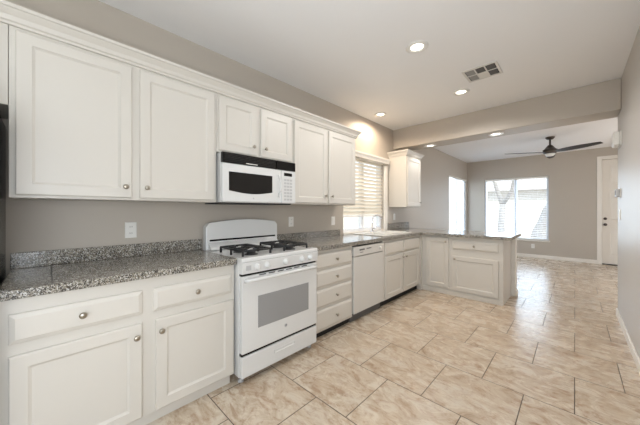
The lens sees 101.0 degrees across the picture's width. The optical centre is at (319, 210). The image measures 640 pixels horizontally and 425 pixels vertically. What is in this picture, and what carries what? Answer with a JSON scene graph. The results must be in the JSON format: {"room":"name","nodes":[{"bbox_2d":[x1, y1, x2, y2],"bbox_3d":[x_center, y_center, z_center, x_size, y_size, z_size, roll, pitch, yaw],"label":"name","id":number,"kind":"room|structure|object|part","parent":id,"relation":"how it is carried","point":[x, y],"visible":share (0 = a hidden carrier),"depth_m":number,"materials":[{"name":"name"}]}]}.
{"room":"kitchen","nodes":[
{"label":"kitchen","id":0,"kind":"room"},
{"bbox_2d":[1,0,466,275],"bbox_3d":[0.387,-0.104,3.938,0.140,2.720,11.800,0,0,44],"label":"wall","id":1,"kind":"structure","parent":0,"point":[31,225],"depth_m":2.22,"materials":[{"name":"beige paint"}]},
{"bbox_2d":[0,22,8,118],"bbox_3d":[-2.010,-0.756,1.104,0.347,0.445,0.933,0,0,44],"label":"upper cabinet","id":2,"kind":"object","parent":1,"relation":"attached to","point":[4,28],"visible":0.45,"depth_m":1.33,"materials":[{"name":"grey paint"}]},
{"bbox_2d":[10,239,201,268],"bbox_3d":[-1.431,0.297,1.939,0.019,0.092,1.098,0,0,44],"label":"backsplash","id":3,"kind":"structure","parent":1,"relation":"attached to","point":[62,256],"depth_m":1.81,"materials":[{"name":"stone"}]},
{"bbox_2d":[9,25,215,202],"bbox_3d":[-1.300,-0.522,1.815,0.379,0.913,1.073,0,0,44],"label":"upper cabinet","id":4,"kind":"object","parent":1,"relation":"attached to","point":[84,125],"visible":0.99,"depth_m":1.58,"materials":[{"name":"grey paint"}]},
{"bbox_3d":[-1.381,-0.500,1.519,0.020,0.838,0.491,0,0,44],"label":"door","id":5,"kind":"part","parent":4,"relation":"part of","materials":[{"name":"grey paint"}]},
{"bbox_3d":[-1.008,-0.500,1.906,0.020,0.838,0.498,0,0,44],"label":"door","id":6,"kind":"part","parent":4,"relation":"part of","materials":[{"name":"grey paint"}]},
{"bbox_2d":[125,222,136,237],"bbox_3d":[-1.412,0.146,1.970,0.008,0.116,0.072,0,0,44],"label":"wall outlet","id":7,"kind":"object","parent":1,"relation":"attached to","point":[130,227],"visible":1,"depth_m":1.97,"materials":[{"name":"white plastic"}]},
{"bbox_2d":[216,93,291,162],"bbox_3d":[-0.653,-0.726,2.484,0.379,0.507,0.784,0,0,44],"label":"upper cabinet","id":8,"kind":"object","parent":1,"relation":"attached to","point":[243,128],"visible":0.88,"depth_m":2.31,"materials":[{"name":"grey paint"}]},
{"bbox_3d":[-0.688,-0.703,2.236,0.020,0.433,0.350,0,0,44],"label":"door","id":9,"kind":"part","parent":8,"relation":"part of","materials":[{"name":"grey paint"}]},
{"bbox_2d":[205,151,294,204],"bbox_3d":[-0.633,-0.261,2.468,0.429,0.410,0.755,0,0,44],"label":"microwave oven","id":10,"kind":"object","parent":8,"relation":"attached to","point":[241,179],"visible":0.99,"depth_m":2.27,"materials":[{"name":"white plastic"},{"name":"black glass"}]},
{"bbox_3d":[-0.658,-0.061,2.483,0.340,0.010,0.703,0,0,44],"label":"underside plate","id":11,"kind":"part","parent":10,"relation":"part of","materials":[{"name":"black metal"}]},
{"bbox_3d":[-0.577,-0.225,2.290,0.035,0.310,0.578,0,0,44],"label":"door","id":12,"kind":"part","parent":10,"relation":"part of","materials":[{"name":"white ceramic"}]},
{"bbox_3d":[-0.376,-0.234,2.458,0.047,0.226,0.016,0,0,22],"label":"handle","id":13,"kind":"part","parent":10,"relation":"part of","materials":[{"name":"white plastic"}]},
{"bbox_3d":[-0.314,-0.225,2.564,0.033,0.310,0.170,0,0,44],"label":"control panel","id":14,"kind":"part","parent":10,"relation":"part of","materials":[{"name":"white plastic"}]},
{"bbox_3d":[-0.413,-0.703,2.521,0.020,0.433,0.361,0,0,44],"label":"door","id":15,"kind":"part","parent":8,"relation":"part of","materials":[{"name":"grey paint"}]},
{"bbox_2d":[289,217,293,226],"bbox_3d":[-0.336,0.131,3.083,0.008,0.116,0.072,0,0,44],"label":"wall outlet","id":16,"kind":"object","parent":1,"relation":"attached to","point":[291,219],"visible":1,"depth_m":3.08,"materials":[{"name":"white plastic"}]},
{"bbox_2d":[277,229,339,239],"bbox_3d":[-0.116,0.305,3.299,0.019,0.078,1.138,0,0,44],"label":"backsplash","id":17,"kind":"structure","parent":1,"relation":"attached to","point":[303,235],"depth_m":3.25,"materials":[{"name":"stone"}]},
{"bbox_2d":[291,118,354,205],"bbox_3d":[-0.008,-0.522,3.152,0.379,0.913,1.069,0,0,44],"label":"upper cabinet","id":18,"kind":"object","parent":1,"relation":"attached to","point":[324,159],"visible":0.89,"depth_m":2.96,"materials":[{"name":"grey paint"}]},
{"bbox_2d":[0,0,361,138],"bbox_3d":[-0.958,-0.983,2.166,0.385,0.087,3.923,0,0,44],"label":"crown molding","id":19,"kind":"structure","parent":18,"relation":"attached to","point":[12,14],"depth_m":1.71,"materials":[{"name":"grey paint"}]},
{"bbox_3d":[-0.092,-0.500,2.853,0.020,0.838,0.490,0,0,44],"label":"door","id":20,"kind":"part","parent":18,"relation":"part of","materials":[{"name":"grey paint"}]},
{"bbox_3d":[0.274,-0.500,3.231,0.020,0.838,0.503,0,0,44],"label":"door","id":21,"kind":"part","parent":18,"relation":"part of","materials":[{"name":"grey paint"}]},
{"bbox_2d":[331,217,334,224],"bbox_3d":[0.182,0.141,3.619,0.008,0.116,0.072,0,0,44],"label":"light switch","id":22,"kind":"object","parent":1,"relation":"attached to","point":[332,218],"visible":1,"depth_m":3.61,"materials":[{"name":"white plastic"}]},
{"bbox_2d":[343,162,380,232],"bbox_3d":[0.657,-0.259,4.247,0.080,1.170,1.120,0,0,44],"label":"window","id":23,"kind":"structure","parent":1,"relation":"in","point":[361,227],"depth_m":4.24,"materials":[{"name":"glass"}]},
{"bbox_2d":[343,157,382,216],"bbox_3d":[0.697,-0.369,4.208,0.060,0.930,1.080,0,0,44],"label":"window blind","id":24,"kind":"object","parent":23,"relation":"attached to","point":[355,212],"visible":0.67,"depth_m":4.26,"materials":[{"name":"white paint"}]},
{"bbox_3d":[0.697,0.086,4.208,0.040,0.020,1.072,0,0,44],"label":"rail","id":25,"kind":"part","parent":24,"relation":"part of","materials":[{"name":"white paint"}]},
{"bbox_3d":[0.697,-0.811,4.208,0.060,0.045,1.080,0,0,44],"label":"head rail","id":26,"kind":"part","parent":24,"relation":"part of","materials":[{"name":"white paint"}]},
{"bbox_2d":[343,229,383,234],"bbox_3d":[0.708,0.335,4.197,0.062,0.022,1.120,0,0,44],"label":"trim","id":27,"kind":"structure","parent":1,"relation":"attached to","point":[376,229],"depth_m":4.07,"materials":[{"name":"white paint"}]},
{"bbox_2d":[355,150,389,164],"bbox_3d":[0.746,-0.847,4.158,0.069,0.085,1.315,0,0,44],"label":"window valance","id":28,"kind":"object","parent":1,"relation":"attached to","point":[358,154],"visible":0.65,"depth_m":4.21,"materials":[{"name":"white paint"}]},
{"bbox_2d":[384,166,387,229],"bbox_3d":[1.144,-0.219,4.600,0.030,1.110,0.085,0,0,44],"label":"trim","id":29,"kind":"structure","parent":1,"relation":"attached to","point":[385,167],"depth_m":4.58,"materials":[{"name":"white paint"}]},
{"bbox_2d":[388,222,408,229],"bbox_3d":[1.480,0.285,4.950,0.019,0.118,0.825,0,0,44],"label":"backsplash","id":30,"kind":"structure","parent":1,"relation":"attached to","point":[400,225],"depth_m":4.92,"materials":[{"name":"stone"}]},
{"bbox_2d":[387,149,423,206],"bbox_3d":[1.561,-0.542,4.771,0.385,0.967,0.670,0,0,44],"label":"upper cabinet","id":31,"kind":"object","parent":1,"relation":"attached to","point":[404,165],"visible":1,"depth_m":4.60,"materials":[{"name":"white paint"}]},
{"bbox_3d":[1.561,-0.983,4.771,0.385,0.087,0.670,0,0,44],"label":"crown","id":32,"kind":"part","parent":31,"relation":"part of","materials":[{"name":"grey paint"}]},
{"bbox_3d":[1.665,-0.496,4.670,0.020,0.845,0.518,0,0,44],"label":"door","id":33,"kind":"part","parent":31,"relation":"part of","materials":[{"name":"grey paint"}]},
{"bbox_2d":[450,178,463,229],"bbox_3d":[3.872,-0.074,7.572,0.080,1.740,1.530,0,0,44],"label":"window","id":34,"kind":"structure","parent":1,"relation":"in","point":[454,185],"depth_m":7.57,"materials":[{"name":"white plastic"}]},
{"bbox_2d":[449,175,465,229],"bbox_3d":[3.920,-0.079,7.525,0.060,1.710,1.506,0,0,44],"label":"window blind","id":35,"kind":"object","parent":34,"relation":"attached to","point":[450,176],"visible":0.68,"depth_m":7.52,"materials":[{"name":"white paint"}]},
{"bbox_3d":[3.921,-0.059,7.524,0.002,1.650,1.057,0,0,44],"label":"ladder cord","id":36,"kind":"part","parent":35,"relation":"part of","materials":[{"name":"white plastic"}]},
{"bbox_3d":[3.920,-0.911,7.525,0.060,0.045,1.506,0,0,44],"label":"head rail","id":37,"kind":"part","parent":35,"relation":"part of","materials":[{"name":"white paint"}]},
{"bbox_2d":[511,238,516,295],"bbox_3d":[2.261,0.822,4.504,1.762,0.868,0.120,0,0,44],"label":"trim","id":38,"kind":"structure","parent":1,"relation":"attached to","point":[514,241],"depth_m":3.87,"materials":[{"name":"white paint"}]},
{"bbox_2d":[98,0,639,162],"bbox_3d":[2.019,-1.514,2.360,4.680,0.100,12.080,0,0,44],"label":"ceiling","id":39,"kind":"structure","parent":0,"point":[351,55],"depth_m":2.38,"materials":[{"name":"white paint"}]},
{"bbox_2d":[374,112,386,116],"bbox_3d":[0.923,-1.459,4.018,0.190,0.010,0.190,0,0,44],"label":"recessed light","id":40,"kind":"object","parent":39,"relation":"in","point":[379,114],"visible":1,"depth_m":4.01,"materials":[{"name":"white plastic"}]},
{"bbox_2d":[406,40,427,53],"bbox_3d":[0.869,-1.459,2.362,0.190,0.010,0.190,0,0,44],"label":"recessed light","id":41,"kind":"object","parent":39,"relation":"in","point":[415,47],"visible":1,"depth_m":2.35,"materials":[{"name":"white plastic"}]},
{"bbox_2d":[452,89,469,95],"bbox_3d":[1.742,-1.459,3.259,0.190,0.010,0.190,0,0,44],"label":"recessed light","id":42,"kind":"object","parent":39,"relation":"in","point":[459,92],"visible":1,"depth_m":3.26,"materials":[{"name":"white plastic"}]},
{"bbox_2d":[461,60,502,82],"bbox_3d":[1.714,-1.459,2.790,0.315,0.008,0.305,0,0,44],"label":"ceiling vent","id":43,"kind":"object","parent":39,"relation":"in","point":[490,69],"visible":1,"depth_m":2.78,"materials":[{"name":"white metal"}]},
{"bbox_2d":[511,136,602,158],"bbox_3d":[4.721,-1.271,5.391,1.402,0.384,1.227,0,0,44],"label":"ceiling fan","id":44,"kind":"object","parent":39,"relation":"hanging from","point":[550,151],"visible":1,"depth_m":5.18,"materials":[{"name":"brown metal"}]},
{"bbox_3d":[4.721,-1.165,4.847,0.149,0.043,0.700,0,0,-17],"label":"blade","id":45,"kind":"part","parent":44,"relation":"part of","materials":[{"name":"black wood"}]},
{"bbox_2d":[146,256,639,424],"bbox_3d":[2.019,1.306,2.360,4.680,0.100,12.080,0,0,44],"label":"floor","id":46,"kind":"structure","parent":0,"point":[557,352],"depth_m":2.10,"materials":[{"name":"tile"}]},
{"bbox_2d":[0,117,5,285],"bbox_3d":[-1.840,0.376,0.926,0.775,1.720,0.895,0,0,44],"label":"refrigerator","id":47,"kind":"object","parent":46,"relation":"on","point":[2,126],"visible":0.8,"depth_m":1.40,"materials":[{"name":"black metal"}]},
{"bbox_2d":[0,265,233,424],"bbox_3d":[-1.203,0.822,1.714,0.659,0.868,1.093,0,0,44],"label":"base cabinet","id":48,"kind":"object","parent":46,"relation":"on","point":[136,352],"visible":0.95,"depth_m":1.42,"materials":[{"name":"white paint"}]},
{"bbox_3d":[-1.182,0.522,1.323,0.020,0.132,0.495,0,0,44],"label":"drawer","id":49,"kind":"part","parent":48,"relation":"part of","materials":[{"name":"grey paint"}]},
{"bbox_3d":[-1.183,0.905,1.322,0.020,0.532,0.493,0,0,44],"label":"door","id":50,"kind":"part","parent":48,"relation":"part of","materials":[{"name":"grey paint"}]},
{"bbox_3d":[-1.168,0.516,1.300,0.032,0.031,0.031,0,0,44],"label":"knob","id":51,"kind":"part","parent":48,"relation":"part of","materials":[{"name":"silver metal"}]},
{"bbox_2d":[0,250,236,301],"bbox_3d":[-1.207,0.365,1.722,0.642,0.042,1.098,0,0,44],"label":"countertop","id":52,"kind":"structure","parent":48,"relation":"on","point":[19,283],"depth_m":1.51,"materials":[{"name":"stone"}]},
{"bbox_3d":[-1.013,0.706,1.460,0.032,0.031,0.031,0,0,44],"label":"knob","id":53,"kind":"part","parent":48,"relation":"part of","materials":[{"name":"silver metal"}]},
{"bbox_3d":[-0.803,0.522,1.715,0.020,0.132,0.490,0,0,44],"label":"drawer","id":54,"kind":"part","parent":48,"relation":"part of","materials":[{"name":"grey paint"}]},
{"bbox_3d":[-0.796,0.905,1.722,0.020,0.532,0.486,0,0,44],"label":"door","id":55,"kind":"part","parent":48,"relation":"part of","materials":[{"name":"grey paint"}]},
{"bbox_2d":[203,219,317,382],"bbox_3d":[-0.514,0.669,2.354,0.706,1.173,0.762,0,0,44],"label":"gas stove","id":56,"kind":"object","parent":46,"relation":"on","point":[275,281],"visible":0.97,"depth_m":2.13,"materials":[{"name":"white metal"}]},
{"bbox_3d":[-0.548,0.335,2.098,0.110,0.027,0.110,0,0,44],"label":"burner","id":57,"kind":"part","parent":56,"relation":"part of","materials":[{"name":"black metal"}]},
{"bbox_3d":[-0.452,0.414,1.934,0.032,0.052,0.052,0,0,44],"label":"burner knob","id":58,"kind":"part","parent":56,"relation":"part of","materials":[{"name":"white plastic"}]},
{"bbox_2d":[203,244,317,262],"bbox_3d":[-0.527,0.355,2.367,0.670,0.029,0.762,0,0,44],"label":"cooktop","id":59,"kind":"object","parent":56,"relation":"in","point":[277,253],"depth_m":2.17,"materials":[{"name":"white metal"}]},
{"bbox_3d":[-0.390,0.414,1.998,0.032,0.052,0.052,0,0,44],"label":"burner knob","id":60,"kind":"part","parent":56,"relation":"part of","materials":[{"name":"white plastic"}]},
{"bbox_2d":[234,262,316,377],"bbox_3d":[-0.514,0.788,2.354,0.706,0.835,0.758,0,0,44],"label":"oven","id":61,"kind":"object","parent":56,"relation":"in","point":[275,303],"depth_m":2.04,"materials":[{"name":"white metal"}]},
{"bbox_3d":[-0.303,1.125,2.150,0.033,0.152,0.752,0,0,44],"label":"storage drawer","id":62,"kind":"part","parent":56,"relation":"part of","materials":[{"name":"white metal"}]},
{"bbox_3d":[-0.300,0.413,2.146,0.052,0.085,0.758,0,0,44],"label":"control panel","id":63,"kind":"part","parent":56,"relation":"part of","materials":[{"name":"white metal"}]},
{"bbox_3d":[-0.284,1.106,2.145,0.006,0.030,0.210,0,0,44],"label":"drawer pull","id":64,"kind":"part","parent":56,"relation":"part of","materials":[{"name":"white metal"}]},
{"bbox_3d":[-0.267,0.414,2.125,0.032,0.052,0.052,0,0,44],"label":"burner knob","id":65,"kind":"part","parent":56,"relation":"part of","materials":[{"name":"white plastic"}]},
{"bbox_2d":[315,246,351,337],"bbox_3d":[-0.058,0.822,2.899,0.659,0.868,0.617,0,0,44],"label":"base cabinet","id":66,"kind":"object","parent":46,"relation":"on","point":[334,266],"visible":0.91,"depth_m":2.68,"materials":[{"name":"grey paint"}]},
{"bbox_3d":[0.149,0.493,2.700,0.020,0.145,0.560,0,0,44],"label":"drawer","id":67,"kind":"part","parent":66,"relation":"part of","materials":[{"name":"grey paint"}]},
{"bbox_3d":[0.149,1.063,2.700,0.020,0.195,0.560,0,0,44],"label":"drawer","id":68,"kind":"part","parent":66,"relation":"part of","materials":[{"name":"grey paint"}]},
{"bbox_3d":[0.149,0.856,2.700,0.020,0.170,0.560,0,0,44],"label":"drawer","id":69,"kind":"part","parent":66,"relation":"part of","materials":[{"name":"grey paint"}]},
{"bbox_3d":[0.149,0.668,2.700,0.020,0.155,0.560,0,0,44],"label":"drawer","id":70,"kind":"part","parent":66,"relation":"part of","materials":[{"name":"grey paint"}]},
{"bbox_2d":[348,241,383,321],"bbox_3d":[0.387,0.822,3.348,0.620,0.868,0.636,0,0,44],"label":"dishwasher","id":71,"kind":"object","parent":46,"relation":"on","point":[367,259],"visible":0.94,"depth_m":3.11,"materials":[{"name":"white enameled metal"},{"name":"white plastic"}]},
{"bbox_3d":[0.367,1.211,3.367,0.525,0.090,0.632,0,0,44],"label":"toe panel","id":72,"kind":"part","parent":71,"relation":"part of","materials":[{"name":"grey metal"}]},
{"bbox_3d":[0.584,0.839,3.158,0.028,0.635,0.628,0,0,44],"label":"door","id":73,"kind":"part","parent":71,"relation":"part of","materials":[{"name":"white metal"}]},
{"bbox_3d":[0.586,0.460,3.156,0.034,0.108,0.628,0,0,44],"label":"control panel","id":74,"kind":"part","parent":71,"relation":"part of","materials":[{"name":"white plastic"}]},
{"bbox_2d":[380,235,419,306],"bbox_3d":[0.999,0.822,3.993,0.659,0.868,1.130,0,0,44],"label":"base cabinet","id":75,"kind":"object","parent":46,"relation":"on","point":[401,256],"visible":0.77,"depth_m":3.72,"materials":[{"name":"grey paint"}]},
{"bbox_3d":[1.011,0.881,3.591,0.020,0.550,0.490,0,0,44],"label":"door","id":76,"kind":"part","parent":75,"relation":"part of","materials":[{"name":"grey paint"}]},
{"bbox_3d":[1.381,0.881,3.974,0.020,0.550,0.515,0,0,44],"label":"door","id":77,"kind":"part","parent":75,"relation":"part of","materials":[{"name":"grey paint"}]},
{"bbox_2d":[417,235,510,305],"bbox_3d":[1.978,0.822,4.251,1.708,0.868,0.627,0,0,44],"label":"base cabinet","id":78,"kind":"object","parent":46,"relation":"on","point":[476,269],"visible":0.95,"depth_m":3.77,"materials":[{"name":"grey paint"}]},
{"bbox_2d":[288,228,520,250],"bbox_3d":[1.266,0.365,3.450,1.797,0.042,3.278,0,0,44],"label":"countertop","id":79,"kind":"structure","parent":78,"relation":"on","point":[346,240],"depth_m":3.49,"materials":[{"name":"stone"}]},
{"bbox_2d":[370,215,381,231],"bbox_3d":[0.870,0.197,4.122,0.186,0.265,0.098,0,0,-7],"label":"kitchen faucet","id":80,"kind":"object","parent":79,"relation":"on","point":[379,216],"visible":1,"depth_m":4.09,"materials":[{"name":"silver metal"}]},
{"bbox_2d":[353,230,411,235],"bbox_3d":[0.952,0.447,3.962,0.500,0.234,0.840,0,0,44],"label":"sink","id":81,"kind":"object","parent":79,"relation":"in","point":[381,232],"visible":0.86,"depth_m":3.96,"materials":[{"name":"white"}]},
{"bbox_3d":[1.797,0.786,4.048,0.335,0.750,0.020,0,0,44],"label":"door","id":82,"kind":"part","parent":78,"relation":"part of","materials":[{"name":"grey paint"}]},
{"bbox_3d":[2.019,1.224,3.840,1.079,0.065,0.012,0,0,44],"label":"trim","id":83,"kind":"part","parent":78,"relation":"part of","materials":[{"name":"grey paint"}]},
{"bbox_3d":[2.160,0.503,3.697,0.575,0.125,0.020,0,0,44],"label":"drawer","id":84,"kind":"part","parent":78,"relation":"part of","materials":[{"name":"grey paint"}]},
{"bbox_3d":[2.160,0.918,3.697,0.575,0.505,0.020,0,0,44],"label":"door","id":85,"kind":"part","parent":78,"relation":"part of","materials":[{"name":"grey paint"}]},
{"bbox_2d":[393,78,620,150],"bbox_3d":[2.451,-1.290,3.990,2.757,0.347,0.364,0,0,44],"label":"wall header","id":86,"kind":"structure","parent":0,"point":[598,101],"depth_m":3.53,"materials":[{"name":"beige paint"}]},
{"bbox_2d":[488,132,503,135],"bbox_3d":[2.566,-1.112,3.848,0.190,0.010,0.190,0,0,44],"label":"recessed light","id":87,"kind":"object","parent":86,"relation":"in","point":[495,133],"visible":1,"depth_m":3.84,"materials":[{"name":"white plastic"}]},
{"bbox_2d":[467,147,617,259],"bbox_3d":[6.117,-0.104,6.701,4.540,2.720,0.140,0,0,44],"label":"wall","id":88,"kind":"structure","parent":0,"point":[572,175],"depth_m":6.67,"materials":[{"name":"beige paint"}]},
{"bbox_2d":[485,176,548,240],"bbox_3d":[5.448,-0.059,7.376,1.440,1.690,0.080,0,0,44],"label":"window","id":89,"kind":"structure","parent":88,"relation":"in","point":[547,239],"depth_m":7.32,"materials":[{"name":"white plastic"}]},
{"bbox_2d":[485,176,547,239],"bbox_3d":[5.401,-0.059,7.327,1.416,1.670,0.060,0,0,44],"label":"window blind","id":90,"kind":"object","parent":89,"relation":"attached to","point":[544,177],"visible":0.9,"depth_m":7.26,"materials":[{"name":"white paint"}]},
{"bbox_3d":[5.401,-0.039,7.326,0.994,1.610,0.003,0,0,44],"label":"ladder cord","id":91,"kind":"part","parent":90,"relation":"part of","materials":[{"name":"white plastic"}]},
{"bbox_3d":[5.401,-0.872,7.327,1.416,0.045,0.060,0,0,44],"label":"head rail","id":92,"kind":"part","parent":90,"relation":"part of","materials":[{"name":"white paint"}]},
{"bbox_2d":[517,239,549,241],"bbox_3d":[5.393,0.801,7.318,1.500,0.030,0.080,0,0,44],"label":"trim","id":93,"kind":"structure","parent":88,"relation":"attached to","point":[517,239],"depth_m":7.01,"materials":[{"name":"white paint"}]},
{"bbox_2d":[517,253,596,263],"bbox_3d":[6.114,1.211,6.597,4.400,0.090,0.014,0,0,44],"label":"baseboard","id":94,"kind":"structure","parent":88,"relation":"attached to","point":[518,254],"depth_m":6.67,"materials":[{"name":"white paint"}]},
{"bbox_2d":[597,155,617,265],"bbox_3d":[6.929,-0.004,5.860,1.075,2.520,0.142,0,0,44],"label":"door","id":95,"kind":"structure","parent":88,"relation":"in","point":[607,170],"depth_m":6.12,"materials":[{"name":"white paint"}]},
{"bbox_2d":[618,26,639,358],"bbox_3d":[0.989,-0.104,0.403,0.125,2.720,7.554,0,0,44],"label":"wall","id":96,"kind":"structure","parent":0,"point":[629,115],"depth_m":2.43,"materials":[{"name":"grey paint"}]},
{"bbox_2d":[612,130,621,147],"bbox_3d":[3.357,-0.799,2.986,0.060,0.160,0.240,0,0,44],"label":"door chime","id":97,"kind":"object","parent":96,"relation":"attached to","point":[617,136],"visible":1,"depth_m":2.91,"materials":[{"name":"white plastic"}]},
{"bbox_3d":[3.374,-0.799,2.970,0.012,0.160,0.240,0,0,44],"label":"plate","id":98,"kind":"part","parent":97,"relation":"part of","materials":[{"name":"white plastic"}]},
{"bbox_2d":[615,188,620,197],"bbox_3d":[3.396,-0.199,3.011,0.037,0.110,0.150,0,0,44],"label":"thermostat","id":99,"kind":"object","parent":96,"relation":"attached to","point":[617,191],"visible":1,"depth_m":2.97,"materials":[{"name":"white plastic"}]},
{"bbox_2d":[616,308,639,374],"bbox_3d":[0.988,1.214,0.413,0.139,0.085,7.568,0,0,44],"label":"baseboard","id":100,"kind":"structure","parent":96,"relation":"attached to","point":[635,356],"depth_m":2.40,"materials":[{"name":"white paint"}]},
{"label":"outside","id":101,"kind":"structure","parent":0,"visible":0},
{"bbox_3d":[1.757,1.491,5.255,60.000,0.230,70.000,0,0,44],"label":"ground","id":102,"kind":"structure","parent":101,"visible":0},
{"bbox_2d":[343,200,375,228],"bbox_3d":[-1.562,0.441,9.159,0.200,1.870,23.000,0,0,44],"label":"wall","id":103,"kind":"structure","parent":102,"relation":"on","point":[348,222],"depth_m":12.35,"materials":[{"name":"paint"}]},
{"bbox_2d":[449,200,546,237],"bbox_3d":[11.964,0.441,12.218,19.000,1.870,0.200,0,0,44],"label":"wall","id":104,"kind":"structure","parent":102,"relation":"on","point":[543,202],"depth_m":13.83,"materials":[{"name":"paint"}]},
{"bbox_2d":[494,180,513,231],"bbox_3d":[6.854,-0.739,10.082,2.409,4.233,0.772,0,0,44],"label":"bare tree","id":105,"kind":"object","parent":102,"relation":"on","point":[501,209],"visible":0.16,"depth_m":9.94,"materials":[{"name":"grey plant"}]},
{"bbox_2d":[487,178,546,201],"bbox_3d":[17.455,-0.884,17.898,12.000,4.520,7.000,0,0,44],"label":"neighbor house","id":106,"kind":"structure","parent":102,"relation":"on","point":[542,184],"depth_m":17.68,"materials":[{"name":"paint"}]},
{"bbox_2d":[530,203,546,238],"bbox_3d":[8.307,-0.764,9.393,1.460,4.376,0.624,0,0,44],"label":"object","id":107,"kind":"object","parent":102,"relation":"on","point":[544,211],"visible":0.04,"depth_m":9.45,"materials":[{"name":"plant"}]}
]}

